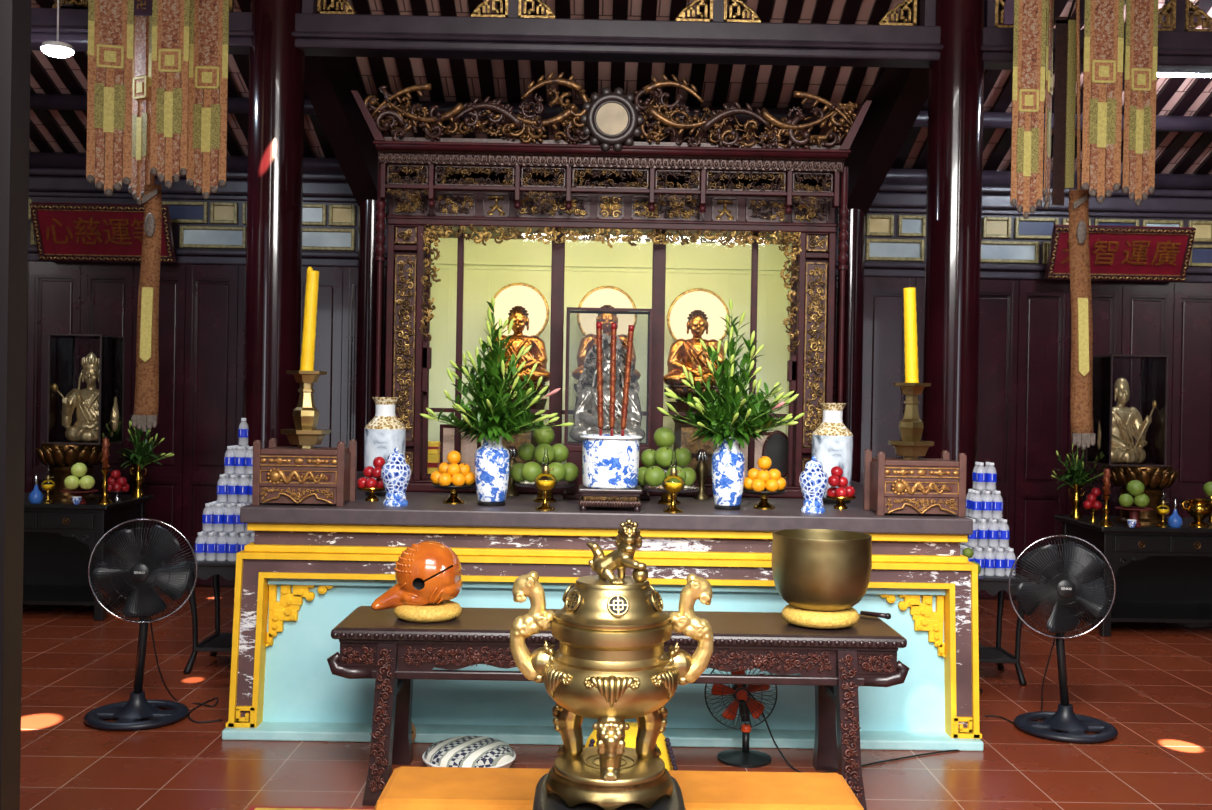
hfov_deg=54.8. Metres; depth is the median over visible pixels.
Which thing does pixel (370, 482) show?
apple
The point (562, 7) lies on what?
rafter
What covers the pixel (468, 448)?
framed print
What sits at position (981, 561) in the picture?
water bottle
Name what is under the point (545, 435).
pomelo
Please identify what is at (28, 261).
door
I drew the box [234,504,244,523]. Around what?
water bottle
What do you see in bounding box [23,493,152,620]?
altar table
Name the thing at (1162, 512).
oil lamp
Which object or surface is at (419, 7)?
rafter
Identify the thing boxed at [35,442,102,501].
pedestal
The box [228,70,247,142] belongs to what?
rafter
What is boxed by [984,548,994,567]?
water bottle
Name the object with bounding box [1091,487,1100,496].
apple
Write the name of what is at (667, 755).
stool
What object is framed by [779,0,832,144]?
rafter
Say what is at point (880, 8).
rafter
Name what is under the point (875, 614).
mallet
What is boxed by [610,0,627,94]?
rafter
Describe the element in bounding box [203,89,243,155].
rafter
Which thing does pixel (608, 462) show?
pot
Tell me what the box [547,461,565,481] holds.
pomelo
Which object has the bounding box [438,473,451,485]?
orange
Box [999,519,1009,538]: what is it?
water bottle
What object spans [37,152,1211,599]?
wall
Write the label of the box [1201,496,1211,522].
fruit stand
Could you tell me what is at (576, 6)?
ceiling
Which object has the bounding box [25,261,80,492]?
door
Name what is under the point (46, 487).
oil lamp
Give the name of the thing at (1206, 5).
rafter
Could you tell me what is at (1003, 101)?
rafter
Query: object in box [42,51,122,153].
rafter
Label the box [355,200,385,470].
column
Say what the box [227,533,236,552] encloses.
water bottle
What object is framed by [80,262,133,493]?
door
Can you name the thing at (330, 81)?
beam
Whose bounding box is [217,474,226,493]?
water bottle
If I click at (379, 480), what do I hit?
apple
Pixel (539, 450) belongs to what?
pomelo
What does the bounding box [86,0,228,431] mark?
banner
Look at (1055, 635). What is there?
cable
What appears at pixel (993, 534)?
water bottle
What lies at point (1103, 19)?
banner
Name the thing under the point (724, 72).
rafter
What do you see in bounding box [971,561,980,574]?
pomelo
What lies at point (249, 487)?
water bottle
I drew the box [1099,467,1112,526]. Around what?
brass candlestick
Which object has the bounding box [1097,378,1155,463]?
monk statue
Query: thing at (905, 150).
rafter
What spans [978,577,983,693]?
bracket
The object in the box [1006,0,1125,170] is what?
rafter
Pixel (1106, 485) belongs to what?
candle
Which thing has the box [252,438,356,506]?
wooden box
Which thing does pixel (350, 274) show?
door
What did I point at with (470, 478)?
orange
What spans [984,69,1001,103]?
rafter
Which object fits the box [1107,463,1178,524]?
pedestal
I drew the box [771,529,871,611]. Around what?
bronze bowl
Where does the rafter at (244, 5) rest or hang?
attached to the ceiling
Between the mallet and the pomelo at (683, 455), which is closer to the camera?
the mallet
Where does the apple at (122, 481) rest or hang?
on the apple at (116, 487)
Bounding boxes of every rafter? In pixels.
[30,50,95,152]
[30,85,78,152]
[30,119,54,151]
[36,0,105,86]
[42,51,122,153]
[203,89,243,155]
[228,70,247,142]
[232,54,248,90]
[237,0,314,156]
[304,88,335,157]
[327,0,366,96]
[352,0,403,136]
[381,0,424,137]
[410,0,451,137]
[439,0,475,138]
[468,0,500,138]
[497,0,520,138]
[527,0,548,139]
[555,0,572,139]
[584,0,598,140]
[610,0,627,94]
[633,0,656,141]
[660,0,686,141]
[682,0,709,142]
[706,0,744,142]
[733,0,773,139]
[755,0,803,143]
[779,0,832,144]
[806,0,861,144]
[828,0,891,141]
[873,0,919,87]
[891,98,927,168]
[913,0,1005,168]
[983,0,1068,150]
[983,0,1084,170]
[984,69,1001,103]
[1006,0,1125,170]
[1043,23,1124,170]
[1075,11,1164,158]
[1076,0,1211,171]
[1121,22,1211,161]
[1129,77,1211,163]
[1155,92,1211,173]
[1169,132,1211,173]
[1193,152,1211,174]
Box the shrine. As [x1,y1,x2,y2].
[352,72,871,497]
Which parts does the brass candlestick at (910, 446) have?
drip dish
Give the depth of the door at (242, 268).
9.52 m
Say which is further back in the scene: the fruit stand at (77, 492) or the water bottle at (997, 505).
the fruit stand at (77, 492)
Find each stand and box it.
[59,489,98,503]
[107,491,126,500]
[183,552,236,673]
[357,487,384,500]
[432,483,475,503]
[533,773,684,809]
[562,446,649,500]
[578,485,642,511]
[743,489,786,509]
[826,495,855,508]
[978,568,1028,685]
[1085,508,1101,521]
[1115,506,1153,526]
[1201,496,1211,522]
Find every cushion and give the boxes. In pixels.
[394,600,461,621]
[422,736,515,767]
[782,604,858,628]
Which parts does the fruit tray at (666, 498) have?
tray dish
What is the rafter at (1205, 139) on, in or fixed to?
attached to the ceiling
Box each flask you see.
[28,474,43,502]
[1167,498,1182,526]
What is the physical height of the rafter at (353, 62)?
2.363 m
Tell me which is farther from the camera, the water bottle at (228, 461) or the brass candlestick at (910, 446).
the water bottle at (228, 461)
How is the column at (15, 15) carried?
on the floor
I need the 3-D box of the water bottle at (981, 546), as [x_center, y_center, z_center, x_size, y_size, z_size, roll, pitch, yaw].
[2.211,0.904,6.865,0.060,0.162,0.059,1,0,-42]
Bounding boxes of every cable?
[149,616,221,722]
[751,695,959,772]
[985,635,1055,723]
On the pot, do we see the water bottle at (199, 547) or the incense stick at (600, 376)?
the incense stick at (600, 376)
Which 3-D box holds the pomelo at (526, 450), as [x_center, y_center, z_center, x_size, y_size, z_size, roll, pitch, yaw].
[-0.405,0.241,5.993,0.096,0.093,0.095,1,0,0]
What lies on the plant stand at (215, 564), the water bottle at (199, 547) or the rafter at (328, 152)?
the water bottle at (199, 547)
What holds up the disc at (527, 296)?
on the shrine
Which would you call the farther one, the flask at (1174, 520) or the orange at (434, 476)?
the flask at (1174, 520)
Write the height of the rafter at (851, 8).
2.363 m
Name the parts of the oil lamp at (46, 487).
lamp shade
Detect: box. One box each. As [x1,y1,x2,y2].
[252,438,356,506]
[428,441,439,453]
[428,454,439,473]
[863,449,966,516]
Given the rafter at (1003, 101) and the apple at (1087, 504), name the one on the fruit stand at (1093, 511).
the apple at (1087, 504)
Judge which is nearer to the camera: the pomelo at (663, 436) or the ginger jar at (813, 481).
the ginger jar at (813, 481)
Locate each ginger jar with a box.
[381,447,410,506]
[799,455,827,512]
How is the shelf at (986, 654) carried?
attached to the plant stand at (995, 581)
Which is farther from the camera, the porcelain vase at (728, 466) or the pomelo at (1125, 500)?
the pomelo at (1125, 500)
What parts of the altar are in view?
panel, moulding, moulding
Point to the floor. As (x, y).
(1150, 681)
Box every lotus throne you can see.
[504,382,548,397]
[664,385,719,401]
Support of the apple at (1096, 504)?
on the fruit stand at (1093, 511)
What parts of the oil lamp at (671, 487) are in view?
lamp shade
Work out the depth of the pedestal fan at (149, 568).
5.61 m
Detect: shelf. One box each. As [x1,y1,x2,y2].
[192,633,232,651]
[979,647,1018,663]
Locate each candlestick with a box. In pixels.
[97,436,112,503]
[281,371,330,447]
[888,383,933,459]
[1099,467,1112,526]
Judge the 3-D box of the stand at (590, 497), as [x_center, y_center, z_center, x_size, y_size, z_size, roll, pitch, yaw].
[0.019,0.447,5.622,0.303,0.105,0.272,1,0,-1]
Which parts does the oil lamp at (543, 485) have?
lamp shade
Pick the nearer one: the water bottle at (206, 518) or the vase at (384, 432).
the vase at (384, 432)
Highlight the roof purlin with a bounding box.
[30,93,1211,132]
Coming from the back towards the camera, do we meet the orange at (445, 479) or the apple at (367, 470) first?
the apple at (367, 470)
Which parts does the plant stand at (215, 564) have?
leg, leg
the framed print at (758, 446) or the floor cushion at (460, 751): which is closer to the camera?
the floor cushion at (460, 751)
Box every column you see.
[0,0,30,809]
[232,0,304,632]
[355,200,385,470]
[835,206,864,482]
[921,0,984,646]
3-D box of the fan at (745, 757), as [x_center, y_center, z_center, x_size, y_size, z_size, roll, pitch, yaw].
[0.610,1.350,5.208,0.262,0.460,0.243,1,0,-40]
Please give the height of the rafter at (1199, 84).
2.363 m
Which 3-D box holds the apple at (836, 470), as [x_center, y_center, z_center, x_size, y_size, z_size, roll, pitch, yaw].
[1.155,0.335,5.852,0.061,0.059,0.061,1,0,31]
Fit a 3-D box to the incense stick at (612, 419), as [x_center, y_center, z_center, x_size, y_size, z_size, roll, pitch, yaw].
[0.034,-0.109,5.670,0.035,0.577,0.035,1,0,43]
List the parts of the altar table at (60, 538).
drawer, drawer, leg, leg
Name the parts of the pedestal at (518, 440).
pedestal panel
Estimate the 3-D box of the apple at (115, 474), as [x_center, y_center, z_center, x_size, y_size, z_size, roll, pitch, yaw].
[-3.501,0.496,8.353,0.068,0.066,0.067,1,0,41]
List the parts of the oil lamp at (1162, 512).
lamp shade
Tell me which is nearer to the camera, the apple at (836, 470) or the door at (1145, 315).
the apple at (836, 470)
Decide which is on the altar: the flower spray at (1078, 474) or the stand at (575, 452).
the stand at (575, 452)
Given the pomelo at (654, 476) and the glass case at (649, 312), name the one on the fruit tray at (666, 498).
the pomelo at (654, 476)
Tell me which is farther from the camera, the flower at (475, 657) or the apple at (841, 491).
the apple at (841, 491)
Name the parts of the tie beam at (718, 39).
king post, king post, king post, king post, king post, king post, king post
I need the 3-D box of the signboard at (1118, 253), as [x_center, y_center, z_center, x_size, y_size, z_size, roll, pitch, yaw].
[4.116,-1.214,9.372,1.119,0.421,0.208,1,0,-1]
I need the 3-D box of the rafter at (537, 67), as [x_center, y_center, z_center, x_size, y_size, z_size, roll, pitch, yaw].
[-0.461,-3.131,6.567,0.100,2.363,5.980,1,0,-1]
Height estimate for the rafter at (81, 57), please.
2.363 m
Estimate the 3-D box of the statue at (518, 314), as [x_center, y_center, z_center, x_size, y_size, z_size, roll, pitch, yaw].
[-0.543,-0.377,7.287,0.418,0.485,0.266,1,0,14]
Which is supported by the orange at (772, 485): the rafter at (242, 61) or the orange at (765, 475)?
the orange at (765, 475)
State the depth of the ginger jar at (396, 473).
5.57 m
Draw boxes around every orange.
[430,471,440,484]
[438,462,449,473]
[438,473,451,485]
[446,463,460,476]
[447,450,460,463]
[452,473,465,485]
[459,463,470,475]
[465,472,474,484]
[744,477,752,489]
[747,468,759,479]
[751,478,765,491]
[757,456,771,469]
[757,470,770,482]
[765,479,778,491]
[769,468,780,480]
[778,477,785,490]
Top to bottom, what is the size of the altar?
1.067 m
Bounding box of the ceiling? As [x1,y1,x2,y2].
[29,0,1211,173]
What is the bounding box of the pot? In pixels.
[580,434,642,488]
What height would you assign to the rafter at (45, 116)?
2.363 m
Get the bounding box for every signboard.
[30,202,175,262]
[1045,225,1195,281]
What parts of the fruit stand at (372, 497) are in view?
plate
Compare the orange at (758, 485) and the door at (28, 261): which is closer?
the orange at (758, 485)
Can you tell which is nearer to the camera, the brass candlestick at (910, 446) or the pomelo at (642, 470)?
the brass candlestick at (910, 446)
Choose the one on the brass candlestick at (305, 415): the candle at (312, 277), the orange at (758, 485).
the candle at (312, 277)
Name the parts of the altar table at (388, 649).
leg, leg, long rail, leg, leg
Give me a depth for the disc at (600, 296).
7.53 m
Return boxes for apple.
[107,477,116,484]
[111,470,120,478]
[112,483,121,491]
[117,477,126,485]
[121,483,129,490]
[357,477,366,487]
[363,466,373,477]
[365,478,376,487]
[371,467,381,477]
[373,457,384,467]
[375,478,383,487]
[827,486,836,496]
[828,475,839,486]
[831,466,842,477]
[835,487,847,496]
[838,476,847,486]
[844,486,854,496]
[1083,500,1091,508]
[1086,493,1096,502]
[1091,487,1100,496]
[1092,500,1101,509]
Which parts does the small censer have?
handle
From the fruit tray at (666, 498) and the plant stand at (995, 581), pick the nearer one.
the fruit tray at (666, 498)
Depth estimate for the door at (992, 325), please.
9.60 m
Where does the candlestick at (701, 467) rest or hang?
on the altar
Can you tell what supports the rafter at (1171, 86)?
attached to the ceiling
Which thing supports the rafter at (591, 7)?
attached to the ceiling
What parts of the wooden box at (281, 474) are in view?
corner post, corner post, dragon panel, corner post, corner post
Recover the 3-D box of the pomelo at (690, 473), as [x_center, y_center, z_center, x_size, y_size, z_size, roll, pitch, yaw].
[0.414,0.368,6.016,0.100,0.098,0.102,1,0,9]
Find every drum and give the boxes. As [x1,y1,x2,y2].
[371,541,461,609]
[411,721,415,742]
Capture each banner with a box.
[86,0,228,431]
[1004,0,1157,449]
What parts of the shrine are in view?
turned post, pendant post, carved panel, frame, carved panel, openwork panel, carved panel, frieze panel, pendant post, glazing rail, frieze panel, openwork panel, frieze panel, glazing rail, pendant post, openwork panel, frieze panel, pendant post, glazing rail, canopy rail, openwork panel, frieze panel, cornice, pendant post, frieze panel, openwork panel, glazing rail, rail, pendant post, frieze panel, openwork panel, frieze panel, glazing rail, pendant post, carved panel, frieze panel, openwork panel, frame, carved panel, carved panel, pendant post, turned post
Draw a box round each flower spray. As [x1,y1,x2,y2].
[113,418,173,468]
[1051,443,1107,490]
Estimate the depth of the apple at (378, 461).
5.81 m
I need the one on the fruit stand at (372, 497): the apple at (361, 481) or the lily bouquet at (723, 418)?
the apple at (361, 481)
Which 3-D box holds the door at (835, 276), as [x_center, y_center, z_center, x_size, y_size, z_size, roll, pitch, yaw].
[1.872,0.251,9.593,0.419,2.609,0.050,1,0,-1]
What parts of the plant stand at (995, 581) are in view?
leg, leg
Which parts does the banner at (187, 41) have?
embroidered panel, embroidered panel, streamer cord, embroidered panel, embroidered panel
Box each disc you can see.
[489,283,548,335]
[577,286,636,335]
[667,288,729,341]
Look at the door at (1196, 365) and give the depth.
9.62 m
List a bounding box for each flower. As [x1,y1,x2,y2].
[471,653,481,662]
[752,657,762,666]
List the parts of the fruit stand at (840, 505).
plate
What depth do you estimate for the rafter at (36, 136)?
9.34 m
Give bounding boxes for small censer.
[1181,499,1211,526]
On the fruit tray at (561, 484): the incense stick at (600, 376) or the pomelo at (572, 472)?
the pomelo at (572, 472)
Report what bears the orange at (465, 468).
on the orange at (470, 478)
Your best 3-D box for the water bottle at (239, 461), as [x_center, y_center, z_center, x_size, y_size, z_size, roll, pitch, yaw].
[-2.122,0.321,6.784,0.059,0.162,0.060,1,0,8]
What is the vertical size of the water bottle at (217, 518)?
0.162 m
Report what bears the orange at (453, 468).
on the orange at (458, 479)
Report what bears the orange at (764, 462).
on the orange at (765, 475)
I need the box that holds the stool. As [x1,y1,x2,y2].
[585,722,677,770]
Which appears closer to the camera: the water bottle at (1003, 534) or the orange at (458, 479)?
the orange at (458, 479)
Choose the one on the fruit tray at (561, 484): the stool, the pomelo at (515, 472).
the pomelo at (515, 472)
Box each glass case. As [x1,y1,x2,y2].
[47,334,124,444]
[564,307,652,446]
[1086,354,1168,466]
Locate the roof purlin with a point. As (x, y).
(38, 101)
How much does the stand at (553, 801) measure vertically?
0.515 m
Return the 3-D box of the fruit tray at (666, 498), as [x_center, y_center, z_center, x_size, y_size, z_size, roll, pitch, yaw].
[0.322,0.461,5.956,0.326,0.084,0.326,1,0,-1]
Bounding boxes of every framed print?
[439,424,480,473]
[739,432,770,477]
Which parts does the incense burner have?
handle, leg, plate, leg, lid, leg, handle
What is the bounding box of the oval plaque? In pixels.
[762,430,787,479]
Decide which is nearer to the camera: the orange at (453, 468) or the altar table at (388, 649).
the altar table at (388, 649)
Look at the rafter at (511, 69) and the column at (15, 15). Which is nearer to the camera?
the column at (15, 15)
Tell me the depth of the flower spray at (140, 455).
8.67 m
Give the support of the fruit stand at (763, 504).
on the altar
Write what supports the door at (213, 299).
in the wall
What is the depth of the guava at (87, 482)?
8.08 m
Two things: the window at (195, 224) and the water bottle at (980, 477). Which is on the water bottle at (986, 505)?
the water bottle at (980, 477)
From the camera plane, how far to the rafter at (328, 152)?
9.23 m
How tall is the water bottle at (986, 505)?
0.162 m
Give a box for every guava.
[64,475,79,489]
[71,463,86,476]
[79,475,94,489]
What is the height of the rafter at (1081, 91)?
2.363 m
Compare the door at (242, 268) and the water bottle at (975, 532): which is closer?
the water bottle at (975, 532)
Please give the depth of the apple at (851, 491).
5.86 m
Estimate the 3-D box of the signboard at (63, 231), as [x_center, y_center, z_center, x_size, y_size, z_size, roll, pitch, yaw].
[-3.993,-1.369,9.297,1.074,0.441,0.216,1,0,-1]
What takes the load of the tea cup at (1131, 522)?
on the altar table at (1162, 574)
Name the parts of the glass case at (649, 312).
post, post, rail, rail, lid, post, glass, post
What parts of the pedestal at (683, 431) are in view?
pedestal panel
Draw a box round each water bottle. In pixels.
[195,532,205,552]
[198,531,208,542]
[202,503,212,523]
[205,532,215,552]
[212,530,222,541]
[213,503,223,523]
[216,532,226,552]
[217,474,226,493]
[224,446,234,465]
[224,504,233,523]
[227,475,237,494]
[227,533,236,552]
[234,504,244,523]
[235,446,244,465]
[237,529,246,540]
[237,533,246,551]
[238,418,248,437]
[238,475,247,494]
[245,446,252,465]
[248,475,252,494]
[966,489,974,507]
[968,490,978,508]
[968,519,977,538]
[972,462,982,480]
[972,490,981,509]
[974,548,984,567]
[976,462,985,481]
[978,519,988,538]
[978,545,987,556]
[982,491,992,510]
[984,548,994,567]
[986,463,996,481]
[989,519,998,538]
[992,491,1002,510]
[995,548,1005,567]
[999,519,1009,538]
[1006,548,1015,567]
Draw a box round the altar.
[222,471,983,750]
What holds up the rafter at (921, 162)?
attached to the ceiling
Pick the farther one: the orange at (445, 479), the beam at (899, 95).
the beam at (899, 95)
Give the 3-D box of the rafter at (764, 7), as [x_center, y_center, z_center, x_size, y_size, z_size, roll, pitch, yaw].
[1.075,-3.104,6.581,0.100,2.363,5.980,1,0,-1]
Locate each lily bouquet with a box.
[420,297,573,443]
[657,299,803,449]
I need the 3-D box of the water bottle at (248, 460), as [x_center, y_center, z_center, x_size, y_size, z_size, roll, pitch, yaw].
[-2.061,0.322,6.784,0.060,0.162,0.059,1,0,-31]
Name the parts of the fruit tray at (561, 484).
tray dish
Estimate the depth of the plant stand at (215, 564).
6.64 m
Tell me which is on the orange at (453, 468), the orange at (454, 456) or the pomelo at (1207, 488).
the orange at (454, 456)
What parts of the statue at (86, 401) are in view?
crown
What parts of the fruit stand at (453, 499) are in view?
plate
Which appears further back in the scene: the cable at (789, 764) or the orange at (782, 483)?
the orange at (782, 483)
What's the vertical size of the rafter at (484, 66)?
2.363 m
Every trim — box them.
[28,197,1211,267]
[28,246,1211,282]
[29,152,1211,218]
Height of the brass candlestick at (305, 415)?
0.372 m
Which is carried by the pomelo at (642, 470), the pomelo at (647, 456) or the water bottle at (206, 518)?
the pomelo at (647, 456)
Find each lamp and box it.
[41,0,73,57]
[41,464,55,502]
[534,448,556,510]
[662,450,684,512]
[1156,490,1170,526]
[1157,73,1211,77]
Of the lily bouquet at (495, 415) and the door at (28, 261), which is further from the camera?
the door at (28, 261)
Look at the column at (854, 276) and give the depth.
9.17 m
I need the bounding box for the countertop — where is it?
[240,471,972,534]
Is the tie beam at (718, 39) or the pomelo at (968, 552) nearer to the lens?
the pomelo at (968, 552)
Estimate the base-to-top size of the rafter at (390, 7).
2.363 m
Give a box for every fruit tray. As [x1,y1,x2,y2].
[513,481,576,502]
[641,485,700,504]
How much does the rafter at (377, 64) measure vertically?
2.363 m
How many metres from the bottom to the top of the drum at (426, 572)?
0.280 m
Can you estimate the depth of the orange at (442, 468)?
5.78 m
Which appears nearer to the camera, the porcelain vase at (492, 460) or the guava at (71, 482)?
the porcelain vase at (492, 460)
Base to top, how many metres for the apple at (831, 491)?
0.062 m
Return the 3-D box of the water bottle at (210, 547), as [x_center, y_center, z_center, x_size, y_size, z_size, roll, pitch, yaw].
[-2.250,0.807,6.664,0.059,0.162,0.060,1,0,31]
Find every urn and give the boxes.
[506,445,518,495]
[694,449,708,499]
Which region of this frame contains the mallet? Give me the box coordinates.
[860,611,890,618]
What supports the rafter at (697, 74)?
attached to the ceiling
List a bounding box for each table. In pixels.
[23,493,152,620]
[327,606,909,809]
[374,766,863,809]
[1054,515,1211,636]
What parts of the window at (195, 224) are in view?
transom frame, transom frame, transom frame, transom panel, transom frame, transom panel, transom frame, transom panel, transom frame, transom panel, transom frame, transom panel, transom frame, transom frame, transom panel, transom frame, transom panel, transom frame, transom panel, transom frame, transom panel, transom panel, transom frame, transom panel, transom frame, transom frame, transom panel, transom frame, transom frame, transom frame, transom panel, transom frame, transom panel, transom frame, transom frame, transom panel, transom panel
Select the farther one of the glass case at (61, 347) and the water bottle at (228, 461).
the glass case at (61, 347)
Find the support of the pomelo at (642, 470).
on the fruit tray at (666, 498)
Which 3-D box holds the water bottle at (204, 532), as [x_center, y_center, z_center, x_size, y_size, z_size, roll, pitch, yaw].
[-2.312,0.806,6.724,0.060,0.162,0.059,1,0,2]
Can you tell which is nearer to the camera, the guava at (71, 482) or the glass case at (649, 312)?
the glass case at (649, 312)
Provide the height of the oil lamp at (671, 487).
0.292 m
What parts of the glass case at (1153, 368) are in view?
glass, post, rail, rail, lid, post, glass, post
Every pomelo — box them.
[510,463,524,481]
[518,443,534,460]
[521,461,541,482]
[533,424,554,443]
[534,443,554,464]
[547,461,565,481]
[552,443,568,462]
[563,462,578,481]
[638,467,648,485]
[641,449,656,466]
[644,466,664,486]
[654,427,674,446]
[654,446,675,467]
[666,466,685,482]
[674,447,691,466]
[681,467,695,485]
[962,548,973,557]
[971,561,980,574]
[1119,494,1132,506]
[1126,479,1144,495]
[1134,494,1149,507]
[1203,481,1211,496]
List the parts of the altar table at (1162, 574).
leg, leg, drawer, drawer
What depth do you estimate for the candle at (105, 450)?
8.10 m
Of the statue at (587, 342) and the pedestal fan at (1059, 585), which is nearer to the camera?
the pedestal fan at (1059, 585)
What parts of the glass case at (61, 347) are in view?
post, glass, post, lid, rail, rail, post, glass, post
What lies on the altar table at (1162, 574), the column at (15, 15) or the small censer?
the small censer
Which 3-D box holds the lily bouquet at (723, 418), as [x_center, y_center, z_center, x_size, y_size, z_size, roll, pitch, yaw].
[0.599,-0.151,5.718,0.695,0.741,0.503,1,0,-11]
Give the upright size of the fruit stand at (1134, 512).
0.127 m
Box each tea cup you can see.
[71,496,81,504]
[1127,519,1136,527]
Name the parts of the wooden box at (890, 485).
corner post, corner post, dragon panel, corner post, corner post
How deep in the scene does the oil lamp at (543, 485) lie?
5.51 m
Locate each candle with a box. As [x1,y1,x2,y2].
[101,438,109,467]
[300,267,318,370]
[903,285,918,382]
[1103,469,1110,494]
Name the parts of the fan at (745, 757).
blade, blade, blade, blade, blade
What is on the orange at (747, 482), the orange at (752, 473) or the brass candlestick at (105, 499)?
the orange at (752, 473)
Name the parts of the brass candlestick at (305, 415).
drip dish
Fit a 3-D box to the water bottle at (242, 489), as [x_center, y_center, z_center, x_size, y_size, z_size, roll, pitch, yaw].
[-2.095,0.484,6.754,0.059,0.162,0.060,1,0,-22]
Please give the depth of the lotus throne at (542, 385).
7.17 m
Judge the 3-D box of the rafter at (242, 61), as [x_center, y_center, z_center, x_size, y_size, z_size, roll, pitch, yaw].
[-2.572,-3.167,6.549,0.100,2.363,5.980,1,0,-1]
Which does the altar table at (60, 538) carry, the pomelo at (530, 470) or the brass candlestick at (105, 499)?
the brass candlestick at (105, 499)
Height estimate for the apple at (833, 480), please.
0.061 m
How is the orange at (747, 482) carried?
on the fruit stand at (763, 504)
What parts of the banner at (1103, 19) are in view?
embroidered panel, embroidered panel, strip cord, streamer cord, embroidered panel, embroidered panel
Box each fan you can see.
[83,518,197,730]
[704,669,777,767]
[1008,535,1117,742]
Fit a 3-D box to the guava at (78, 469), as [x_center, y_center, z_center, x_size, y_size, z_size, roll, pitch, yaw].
[-3.654,0.451,8.112,0.103,0.101,0.104,1,0,-18]
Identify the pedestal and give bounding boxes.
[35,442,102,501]
[502,399,547,466]
[662,402,717,475]
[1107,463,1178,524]
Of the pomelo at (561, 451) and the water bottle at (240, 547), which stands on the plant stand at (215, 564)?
the water bottle at (240, 547)
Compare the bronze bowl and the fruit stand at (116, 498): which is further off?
the fruit stand at (116, 498)
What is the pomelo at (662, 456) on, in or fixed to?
on the pomelo at (682, 474)
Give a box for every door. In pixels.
[24,261,28,492]
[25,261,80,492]
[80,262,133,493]
[130,263,185,583]
[182,264,238,584]
[234,265,245,585]
[302,266,342,446]
[341,267,386,447]
[833,276,836,402]
[860,277,914,483]
[915,278,924,457]
[975,279,1018,597]
[1013,280,1070,597]
[1066,281,1121,515]
[1118,281,1173,516]
[1169,282,1211,516]
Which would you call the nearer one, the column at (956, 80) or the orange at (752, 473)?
the orange at (752, 473)
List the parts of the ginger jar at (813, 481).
lid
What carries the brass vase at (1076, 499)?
on the altar table at (1162, 574)
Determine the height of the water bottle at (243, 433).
0.162 m
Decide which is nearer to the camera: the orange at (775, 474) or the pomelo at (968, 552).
the orange at (775, 474)
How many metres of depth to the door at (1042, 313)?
9.61 m
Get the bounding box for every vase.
[130,463,146,496]
[364,397,405,495]
[474,436,509,505]
[712,437,744,509]
[811,403,852,503]
[1068,484,1084,517]
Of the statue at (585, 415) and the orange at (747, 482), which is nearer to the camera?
the orange at (747, 482)
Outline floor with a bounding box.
[20,586,1211,809]
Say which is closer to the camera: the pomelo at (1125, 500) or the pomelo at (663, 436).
the pomelo at (663, 436)
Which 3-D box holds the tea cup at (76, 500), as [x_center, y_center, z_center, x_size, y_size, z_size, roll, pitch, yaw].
[-3.635,0.656,8.033,0.067,0.053,0.067,1,0,-1]
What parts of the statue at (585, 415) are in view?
crown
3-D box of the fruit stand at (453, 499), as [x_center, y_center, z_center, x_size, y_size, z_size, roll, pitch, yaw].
[-0.752,0.439,5.777,0.217,0.093,0.217,1,0,-1]
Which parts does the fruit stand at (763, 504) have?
plate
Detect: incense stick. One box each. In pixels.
[596,322,603,435]
[609,323,616,435]
[621,325,633,435]
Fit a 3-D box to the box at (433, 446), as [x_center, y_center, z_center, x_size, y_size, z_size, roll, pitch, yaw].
[-0.997,0.246,6.743,0.071,0.069,0.104,1,0,-1]
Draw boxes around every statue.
[52,352,118,441]
[489,306,549,382]
[569,334,644,441]
[572,305,640,379]
[664,310,725,385]
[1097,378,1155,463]
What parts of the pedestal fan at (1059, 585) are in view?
blade, blade, blade, blade, blade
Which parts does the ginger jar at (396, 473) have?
lid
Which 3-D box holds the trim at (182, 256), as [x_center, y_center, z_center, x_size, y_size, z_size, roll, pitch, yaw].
[-0.063,-1.147,9.538,13.200,0.120,0.110,1,0,-1]
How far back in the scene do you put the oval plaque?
6.80 m
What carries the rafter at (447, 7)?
attached to the ceiling
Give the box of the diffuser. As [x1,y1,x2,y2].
[41,45,73,57]
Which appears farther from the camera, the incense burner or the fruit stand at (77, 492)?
the fruit stand at (77, 492)
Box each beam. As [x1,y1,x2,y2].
[31,0,1211,73]
[304,5,389,218]
[835,5,928,226]
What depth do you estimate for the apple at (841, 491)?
5.80 m
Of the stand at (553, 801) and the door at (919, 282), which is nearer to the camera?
the stand at (553, 801)
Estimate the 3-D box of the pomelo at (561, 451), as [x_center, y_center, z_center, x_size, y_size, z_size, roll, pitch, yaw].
[-0.241,0.246,6.000,0.100,0.098,0.102,1,0,8]
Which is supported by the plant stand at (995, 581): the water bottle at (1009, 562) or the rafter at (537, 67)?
the water bottle at (1009, 562)
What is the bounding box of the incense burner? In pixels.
[510,519,713,809]
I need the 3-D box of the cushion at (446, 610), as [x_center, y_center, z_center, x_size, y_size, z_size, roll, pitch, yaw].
[-0.735,0.846,4.829,0.280,0.062,0.280,1,0,-1]
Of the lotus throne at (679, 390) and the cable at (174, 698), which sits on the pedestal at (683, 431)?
the lotus throne at (679, 390)
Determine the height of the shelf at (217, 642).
0.025 m
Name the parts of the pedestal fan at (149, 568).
blade, blade, blade, blade, blade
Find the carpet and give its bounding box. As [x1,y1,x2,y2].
[249,806,373,809]

